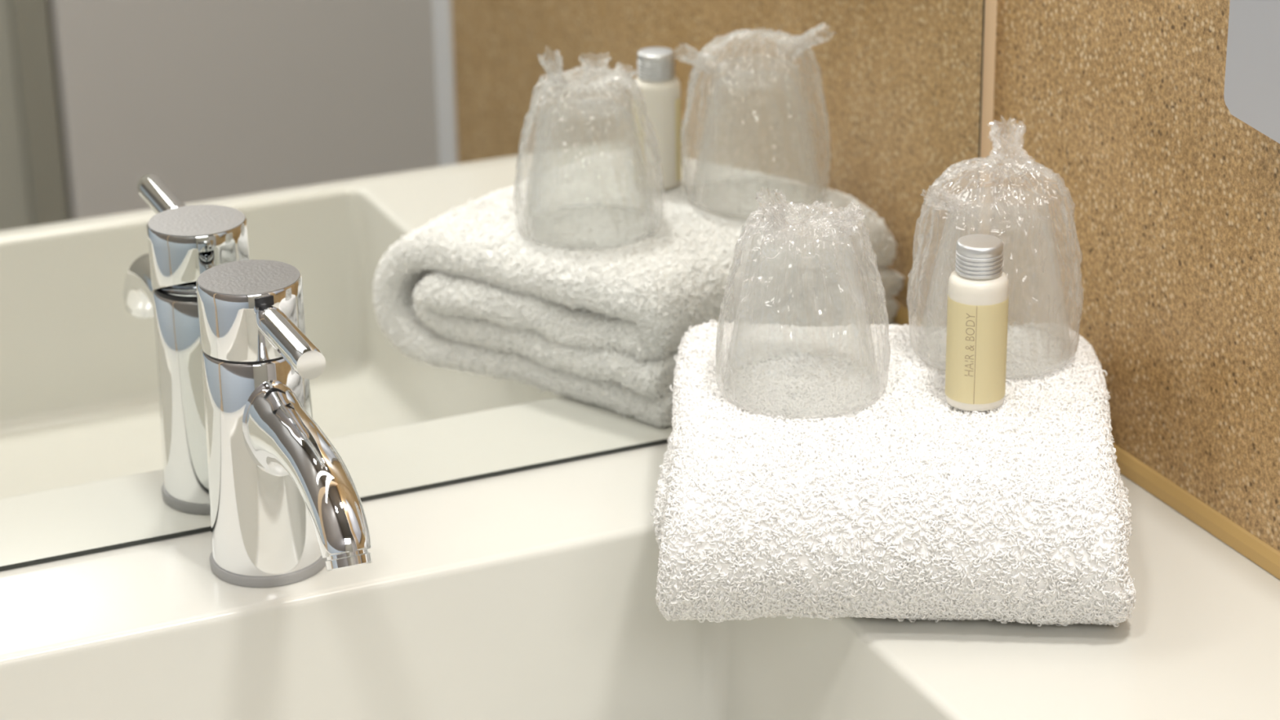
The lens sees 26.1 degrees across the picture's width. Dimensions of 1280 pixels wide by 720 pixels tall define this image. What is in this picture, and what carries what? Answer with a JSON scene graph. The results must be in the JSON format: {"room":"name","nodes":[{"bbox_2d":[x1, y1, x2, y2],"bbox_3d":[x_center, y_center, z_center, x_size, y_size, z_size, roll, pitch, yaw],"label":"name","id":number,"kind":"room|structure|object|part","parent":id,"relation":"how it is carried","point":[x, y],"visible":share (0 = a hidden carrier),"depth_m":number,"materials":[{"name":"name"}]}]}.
{"room":"hotel bathroom","nodes":[
{"label":"hotel bathroom","id":0,"kind":"room"},
{"bbox_2d":[977,0,996,235],"bbox_3d":[-0.348,-0.303,1.076,1.122,2.580,0.034,-10,24,-22],"label":"trim","id":1,"kind":"structure","parent":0,"point":[990,6],"depth_m":1.38,"materials":[{"name":"beige wood"}]},
{"bbox_2d":[0,0,985,570],"bbox_3d":[-0.181,-0.358,1.110,0.753,0.930,0.005,-10,24,-22],"label":"wall mirror","id":2,"kind":"object","parent":1,"relation":"attached to","point":[504,224],"visible":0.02,"depth_m":1.27,"materials":[{"name":"clear glass"}]},
{"bbox_2d":[0,442,1279,719],"bbox_3d":[-0.026,0.216,1.131,0.662,0.155,0.478,-10,24,-22],"label":"washbasin","id":3,"kind":"object","parent":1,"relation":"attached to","point":[527,594],"visible":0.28,"depth_m":1.22,"materials":[{"name":"white ceramic"}]},
{"bbox_2d":[195,259,372,587],"bbox_3d":[-0.146,0.045,1.171,0.053,0.136,0.158,-10,24,-22],"label":"mixer tap","id":4,"kind":"object","parent":3,"relation":"on","point":[286,506],"visible":1,"depth_m":1.18,"materials":[{"name":"grey metal"}]},
{"bbox_3d":[-0.147,-0.009,1.149,0.013,0.013,0.069,-10,24,-22],"label":"lever","id":5,"kind":"part","parent":4,"relation":"part of","materials":[{"name":"silver metal"}]},
{"bbox_3d":[-0.143,0.044,1.162,0.026,0.050,0.139,-10,24,-22],"label":"spout","id":6,"kind":"part","parent":4,"relation":"part of","materials":[{"name":"silver metal"}]},
{"bbox_2d":[649,320,1136,626],"bbox_3d":[0.111,0.048,1.240,0.207,0.080,0.216,0,22,4],"label":"folded towel","id":7,"kind":"object","parent":3,"relation":"on","point":[909,504],"visible":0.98,"depth_m":1.16,"materials":[{"name":"white fabric"}]},
{"bbox_2d":[715,191,890,418],"bbox_3d":[0.071,-0.032,1.212,0.078,0.097,0.076,-10,24,-22],"label":"tumbler","id":8,"kind":"object","parent":7,"relation":"on","point":[738,263],"visible":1,"depth_m":1.21,"materials":[{"name":"clear plastic"}]},
{"bbox_2d":[945,234,1008,411],"bbox_3d":[0.146,-0.016,1.198,0.026,0.075,0.026,-10,24,-22],"label":"toiletry bottle","id":9,"kind":"object","parent":7,"relation":"on","point":[978,290],"visible":1,"depth_m":1.19,"materials":[{"name":"white plastic"}]},
{"bbox_2d":[906,122,1084,378],"bbox_3d":[0.161,-0.051,1.246,0.083,0.101,0.078,-10,24,-22],"label":"tumbler","id":10,"kind":"object","parent":7,"relation":"on","point":[1060,185],"visible":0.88,"depth_m":1.24,"materials":[{"name":"clear plastic"}]},
{"bbox_2d":[989,0,1279,551],"bbox_3d":[0.354,-0.265,0.952,0.058,2.580,0.840,-10,24,-22],"label":"wall","id":11,"kind":"structure","parent":0,"point":[1175,197],"depth_m":1.26,"materials":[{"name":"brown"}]},
{"bbox_2d":[1112,443,1279,579],"bbox_3d":[0.275,0.086,1.220,0.003,0.010,0.473,-10,24,-22],"label":"trim","id":12,"kind":"structure","parent":11,"relation":"attached to","point":[1237,537],"depth_m":1.26,"materials":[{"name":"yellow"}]},
{"bbox_2d":[1223,0,1279,143],"bbox_3d":[0.307,-0.237,0.957,0.030,0.435,0.278,-10,24,-22],"label":"wall dispenser","id":13,"kind":"object","parent":11,"relation":"attached to","point":[1251,92],"visible":1,"depth_m":1.11,"materials":[{"name":"grey plastic"}]}
]}

